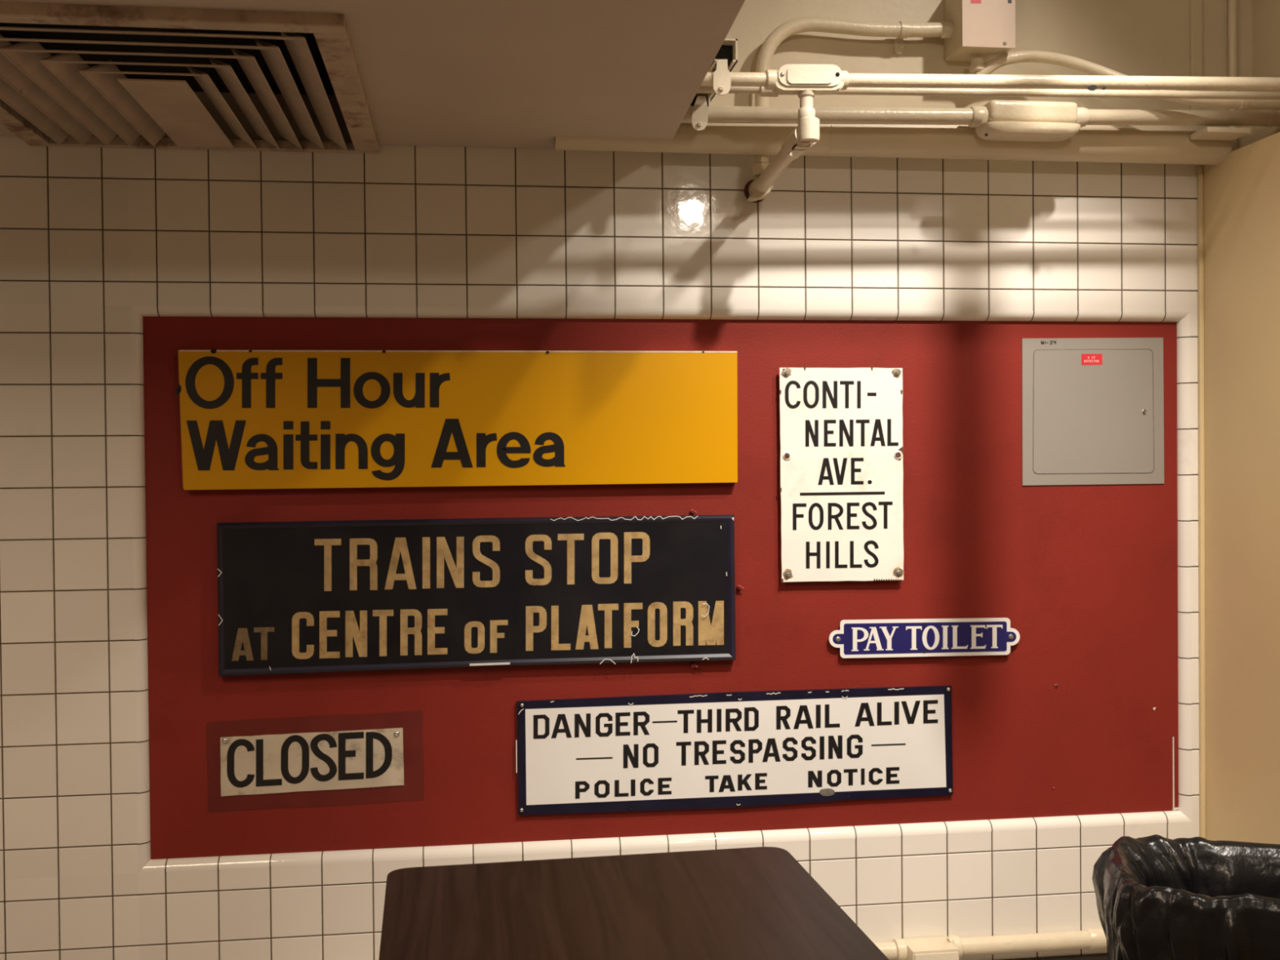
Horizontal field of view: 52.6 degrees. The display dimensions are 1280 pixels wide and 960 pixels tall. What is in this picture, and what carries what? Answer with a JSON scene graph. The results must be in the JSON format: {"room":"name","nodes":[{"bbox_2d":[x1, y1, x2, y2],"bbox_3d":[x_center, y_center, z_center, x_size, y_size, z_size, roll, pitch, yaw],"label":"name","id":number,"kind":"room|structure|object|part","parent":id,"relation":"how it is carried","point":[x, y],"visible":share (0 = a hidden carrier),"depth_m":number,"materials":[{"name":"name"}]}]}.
{"room":"transit museum","nodes":[
{"label":"transit museum","id":0,"kind":"room"},
{"bbox_2d":[0,0,745,148],"bbox_3d":[-1.150,-1.520,2.175,2.573,1.607,1.118,-1,1,-8],"label":"ceiling","id":1,"kind":"structure","parent":0,"point":[491,73],"depth_m":2.27,"materials":[{"name":"beige paint"}]},
{"bbox_2d":[0,1,379,153],"bbox_3d":[-0.872,-0.776,2.365,0.725,0.151,0.826,-1,1,-8],"label":"ceiling vent","id":2,"kind":"object","parent":1,"relation":"in","point":[70,74],"visible":1,"depth_m":2.40,"materials":[{"name":"metal"}]},
{"bbox_3d":[-0.882,-0.724,2.440,0.404,0.043,0.643,-1,1,-8],"label":"louver blade","id":3,"kind":"part","parent":2,"relation":"part of","materials":[{"name":"metal"}]},
{"bbox_3d":[-0.886,-0.724,2.467,0.309,0.043,0.588,-1,1,-8],"label":"louver blade","id":4,"kind":"part","parent":2,"relation":"part of","materials":[{"name":"metal"}]},
{"bbox_3d":[-0.879,-0.723,2.413,0.499,0.043,0.697,-1,1,-8],"label":"louver blade","id":5,"kind":"part","parent":2,"relation":"part of","materials":[{"name":"metal"}]},
{"bbox_3d":[-0.889,-0.724,2.494,0.214,0.043,0.534,-1,1,-8],"label":"louver blade","id":6,"kind":"part","parent":2,"relation":"part of","materials":[{"name":"metal"}]},
{"bbox_3d":[-0.893,-0.708,2.521,0.116,0.004,0.476,-1,1,-8],"label":"panel","id":7,"kind":"part","parent":2,"relation":"part of","materials":[{"name":"metal"}]},
{"bbox_2d":[0,0,1252,959],"bbox_3d":[-0.518,-0.539,2.882,3.990,3.600,0.092,-1,1,-8],"label":"wall","id":8,"kind":"structure","parent":0,"point":[95,242],"depth_m":2.86,"materials":[{"name":"tile"}]},
{"bbox_2d":[142,316,1178,859],"bbox_3d":[0.112,0.222,2.962,2.399,1.197,0.027,-1,1,-8],"label":"display board","id":9,"kind":"object","parent":8,"relation":"attached to","point":[1080,716],"visible":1,"depth_m":2.98,"materials":[{"name":"red paint"}]},
{"bbox_2d":[206,710,423,813],"bbox_3d":[-0.711,0.618,2.844,0.465,0.207,0.008,-1,1,-8],"label":"sign","id":10,"kind":"object","parent":9,"relation":"attached to","point":[364,758],"visible":1,"depth_m":2.85,"materials":[{"name":"beige metal"}]},
{"bbox_3d":[-0.718,0.619,2.845,0.392,0.135,0.003,-1,1,-8],"label":"panel","id":11,"kind":"part","parent":10,"relation":"part of","materials":[{"name":"white paint"}]},
{"bbox_2d":[176,348,737,489],"bbox_3d":[-0.387,-0.137,2.868,1.225,0.303,0.024,-1,1,-8],"label":"sign","id":12,"kind":"object","parent":9,"relation":"attached to","point":[250,419],"visible":1,"depth_m":2.85,"materials":[{"name":"yellow metal"}]},
{"bbox_2d":[217,509,744,676],"bbox_3d":[-0.337,0.253,2.880,1.160,0.361,0.030,-1,1,-8],"label":"sign","id":13,"kind":"object","parent":9,"relation":"attached to","point":[301,597],"visible":1,"depth_m":2.87,"materials":[{"name":"black metal"}]},
{"bbox_2d":[515,684,952,815],"bbox_3d":[0.227,0.617,2.966,1.017,0.264,0.013,-1,1,-8],"label":"sign","id":14,"kind":"object","parent":9,"relation":"attached to","point":[731,749],"visible":1,"depth_m":2.96,"materials":[{"name":"metal"}]},
{"bbox_2d":[779,365,904,582],"bbox_3d":[0.464,-0.014,2.985,0.295,0.497,0.028,-1,1,-8],"label":"sign","id":15,"kind":"object","parent":9,"relation":"attached to","point":[841,429],"visible":1,"depth_m":2.98,"materials":[{"name":"metal"}]},
{"bbox_2d":[828,617,1019,657],"bbox_3d":[0.663,0.366,3.018,0.461,0.092,0.015,-1,1,-8],"label":"sign","id":16,"kind":"object","parent":9,"relation":"attached to","point":[893,637],"visible":1,"depth_m":3.01,"materials":[{"name":"metal"}]},
{"bbox_2d":[1022,337,1164,485],"bbox_3d":[1.075,-0.164,3.074,0.356,0.349,0.009,-1,1,-8],"label":"access panel","id":17,"kind":"object","parent":9,"relation":"attached to","point":[1093,408],"visible":1,"depth_m":3.07,"materials":[{"name":"grey paint"}]},
{"bbox_2d":[707,38,737,102],"bbox_3d":[0.143,-0.849,2.732,0.049,0.045,0.368,-1,1,-8],"label":"channel","id":18,"kind":"object","parent":8,"relation":"attached to","point":[728,50],"visible":0.32,"depth_m":2.58,"materials":[{"name":"paint"}]},
{"bbox_2d":[689,93,710,106],"bbox_3d":[0.114,-0.807,2.830,0.048,0.041,0.168,-1,1,-8],"label":"channel","id":19,"kind":"object","parent":18,"relation":"attached to","point":[707,95],"visible":0.21,"depth_m":2.77,"materials":[{"name":"paint"}]},
{"bbox_2d":[691,96,708,130],"bbox_3d":[0.127,-0.774,2.733,0.038,0.074,0.009,-1,1,-8],"label":"strap","id":20,"kind":"object","parent":19,"relation":"attached to","point":[700,115],"visible":1,"depth_m":2.73,"materials":[{"name":"paint"}]},
{"bbox_2d":[712,59,730,95],"bbox_3d":[0.161,-0.790,2.541,0.035,0.070,0.009,-1,1,-8],"label":"strap","id":21,"kind":"object","parent":18,"relation":"attached to","point":[722,75],"visible":1,"depth_m":2.54,"materials":[{"name":"paint"}]},
{"bbox_2d":[743,89,819,202],"bbox_3d":[0.300,-0.705,2.753,0.063,0.158,0.385,-1,1,-10],"label":"conduit elbow","id":22,"kind":"object","parent":8,"relation":"attached to","point":[806,135],"visible":0.98,"depth_m":2.61,"materials":[{"name":"paint"}]},
{"bbox_3d":[0.297,-0.676,2.747,0.045,0.077,0.325,-1,1,-12],"label":"slanted arm","id":23,"kind":"part","parent":22,"relation":"part of","materials":[{"name":"beige paint"}]},
{"bbox_2d":[797,116,819,142],"bbox_3d":[0.337,-0.698,2.586,0.043,0.043,0.043,-1,1,-8],"label":"socket","id":24,"kind":"object","parent":22,"relation":"attached to","point":[808,127],"depth_m":2.57,"materials":[{"name":"paint"}]},
{"bbox_2d":[553,123,1232,164],"bbox_3d":[0.582,-0.769,2.906,1.547,0.092,0.092,-1,1,-8],"label":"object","id":25,"kind":"object","parent":8,"relation":"attached to","point":[1126,144],"visible":0.62,"depth_m":2.88,"materials":[{"name":"beige paint"}]},
{"bbox_2d":[893,21,909,54],"bbox_3d":[0.596,-1.007,2.948,0.022,0.061,0.063,-1,1,-8],"label":"strap","id":26,"kind":"object","parent":8,"relation":"attached to","point":[898,43],"visible":0.97,"depth_m":2.96,"materials":[{"name":"beige paint"}]},
{"bbox_2d":[892,935,963,959],"bbox_3d":[0.665,1.110,2.971,0.154,0.114,0.093,-1,1,-8],"label":"outlet box","id":27,"kind":"object","parent":8,"relation":"attached to","point":[949,947],"visible":0.94,"depth_m":2.96,"materials":[{"name":"beige paint"}]},
{"bbox_3d":[0.670,1.116,2.928,0.102,0.094,0.004,-1,1,-8],"label":"plate","id":28,"kind":"part","parent":27,"relation":"part of","materials":[{"name":"paint"}]},
{"bbox_2d":[943,0,1015,62],"bbox_3d":[0.769,-1.039,2.941,0.124,0.150,0.119,-1,1,-8],"label":"box","id":29,"kind":"object","parent":8,"relation":"attached to","point":[985,29],"visible":0.95,"depth_m":2.89,"materials":[{"name":"beige paint"}]},
{"bbox_2d":[752,17,953,177],"bbox_3d":[0.483,-0.861,2.921,0.468,0.357,0.039,-1,1,-8],"label":"conduit","id":30,"kind":"object","parent":29,"relation":"attached to","point":[944,29],"visible":0.8,"depth_m":2.90,"materials":[{"name":"beige metal"}]},
{"bbox_2d":[874,928,1106,959],"bbox_3d":[-0.038,1.091,2.899,2.810,0.047,0.047,-1,1,-8],"label":"conduit","id":31,"kind":"object","parent":8,"relation":"attached to","point":[1091,939],"visible":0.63,"depth_m":3.01,"materials":[{"name":"beige metal"}]},
{"bbox_2d":[1003,953,1107,959],"bbox_3d":[-0.559,1.202,2.843,3.860,0.121,0.024,-1,1,-8],"label":"baseboard","id":32,"kind":"structure","parent":8,"relation":"attached to","point":[1095,956],"depth_m":3.06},
{"bbox_2d":[1189,0,1202,110],"bbox_3d":[1.312,-1.594,3.061,0.028,1.530,0.010,-1,1,-8],"label":"trim","id":33,"kind":"structure","parent":8,"relation":"attached to","point":[1195,6],"depth_m":3.06,"materials":[{"name":"beige paint"}]},
{"bbox_2d":[1196,166,1205,838],"bbox_3d":[1.338,0.178,3.087,0.012,1.845,0.012,-1,1,-8],"label":"trim","id":34,"kind":"structure","parent":8,"relation":"attached to","point":[1200,169],"depth_m":3.08,"materials":[{"name":"yellow paint"}]},
{"bbox_2d":[1227,0,1237,151],"bbox_3d":[1.400,-1.556,3.066,0.019,1.606,0.019,-1,1,-8],"label":"conduit","id":35,"kind":"object","parent":8,"relation":"attached to","point":[1232,4],"visible":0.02,"depth_m":3.07,"materials":[{"name":"beige metal"}]},
{"bbox_2d":[1200,132,1279,844],"bbox_3d":[1.782,0.273,0.677,0.230,1.992,5.090,-1,1,-8],"label":"wall","id":36,"kind":"structure","parent":0,"point":[1242,193],"depth_m":2.93,"materials":[{"name":"yellow paint"}]},
{"bbox_2d":[1190,126,1250,140],"bbox_3d":[1.304,-0.778,2.911,0.104,0.012,0.070,-1,1,-8],"label":"support bracket","id":37,"kind":"object","parent":36,"relation":"attached to","point":[1213,133],"visible":1,"depth_m":2.89,"materials":[{"name":"white metal"}]},
{"bbox_2d":[1252,0,1279,142],"bbox_3d":[1.829,-1.527,0.661,0.100,1.608,5.090,-1,1,-8],"label":"wall","id":38,"kind":"structure","parent":0,"point":[1265,13],"depth_m":3.04,"materials":[{"name":"beige paint"}]},
{"bbox_2d":[680,106,1279,127],"bbox_3d":[0.754,-0.798,2.842,1.473,0.066,0.045,-1,1,-8],"label":"conduit","id":39,"kind":"object","parent":38,"relation":"attached to","point":[974,116],"visible":0.75,"depth_m":2.82,"materials":[{"name":"beige metal"}]},
{"bbox_2d":[975,99,1080,142],"bbox_3d":[0.853,-0.787,2.856,0.227,0.084,0.088,-1,1,-8],"label":"junction box","id":40,"kind":"object","parent":39,"relation":"attached to","point":[1008,120],"visible":0.97,"depth_m":2.82,"materials":[{"name":"beige paint"}]},
{"bbox_3d":[0.855,-0.766,2.856,0.224,0.022,0.088,-1,1,-8],"label":"lid","id":41,"kind":"part","parent":40,"relation":"part of","materials":[{"name":"beige paint"}]},
{"bbox_2d":[697,85,1279,99],"bbox_3d":[0.771,-0.812,2.718,1.472,0.044,0.026,-1,1,-8],"label":"conduit","id":42,"kind":"object","parent":38,"relation":"attached to","point":[1010,92],"visible":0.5,"depth_m":2.72,"materials":[{"name":"beige metal"}]},
{"bbox_2d":[700,63,1279,94],"bbox_3d":[0.781,-0.809,2.642,1.472,0.065,0.044,-1,1,-8],"label":"conduit","id":43,"kind":"object","parent":38,"relation":"attached to","point":[789,79],"visible":0.98,"depth_m":2.62,"materials":[{"name":"beige metal"}]},
{"bbox_3d":[0.337,-0.801,2.564,0.129,0.045,0.008,-1,1,-8],"label":"plate","id":44,"kind":"part","parent":43,"relation":"part of","materials":[{"name":"paint"}]},
{"bbox_2d":[969,50,1279,110],"bbox_3d":[1.119,-0.893,2.885,0.748,0.159,0.085,0,1,6],"label":"conduit","id":45,"kind":"object","parent":38,"relation":"attached to","point":[977,67],"visible":0.72,"depth_m":2.89,"materials":[{"name":"beige metal"}]},
{"bbox_3d":[-0.165,1.342,0.380,4.190,0.100,5.190,-1,1,-8],"label":"floor","id":46,"kind":"structure","parent":0,"visible":0},
{"bbox_2d":[378,846,888,959],"bbox_3d":[-0.017,0.905,1.530,0.576,0.740,0.625,-1,1,-8],"label":"cafe table","id":47,"kind":"object","parent":46,"relation":"on","point":[760,903],"visible":1,"depth_m":1.60,"materials":[{"name":"brown wood"}]},
{"bbox_3d":[1.037,0.948,2.082,0.518,0.619,0.407,-1,1,-8],"label":"trash can","id":48,"kind":"object","parent":46,"relation":"on","visible":0},
{"bbox_2d":[1092,834,1279,959],"bbox_3d":[1.036,0.878,2.083,0.570,0.518,0.382,0,1,15],"label":"trash bag","id":49,"kind":"object","parent":48,"relation":"on","point":[1205,899],"visible":1,"depth_m":2.02,"materials":[{"name":"black plastic"}]}
]}

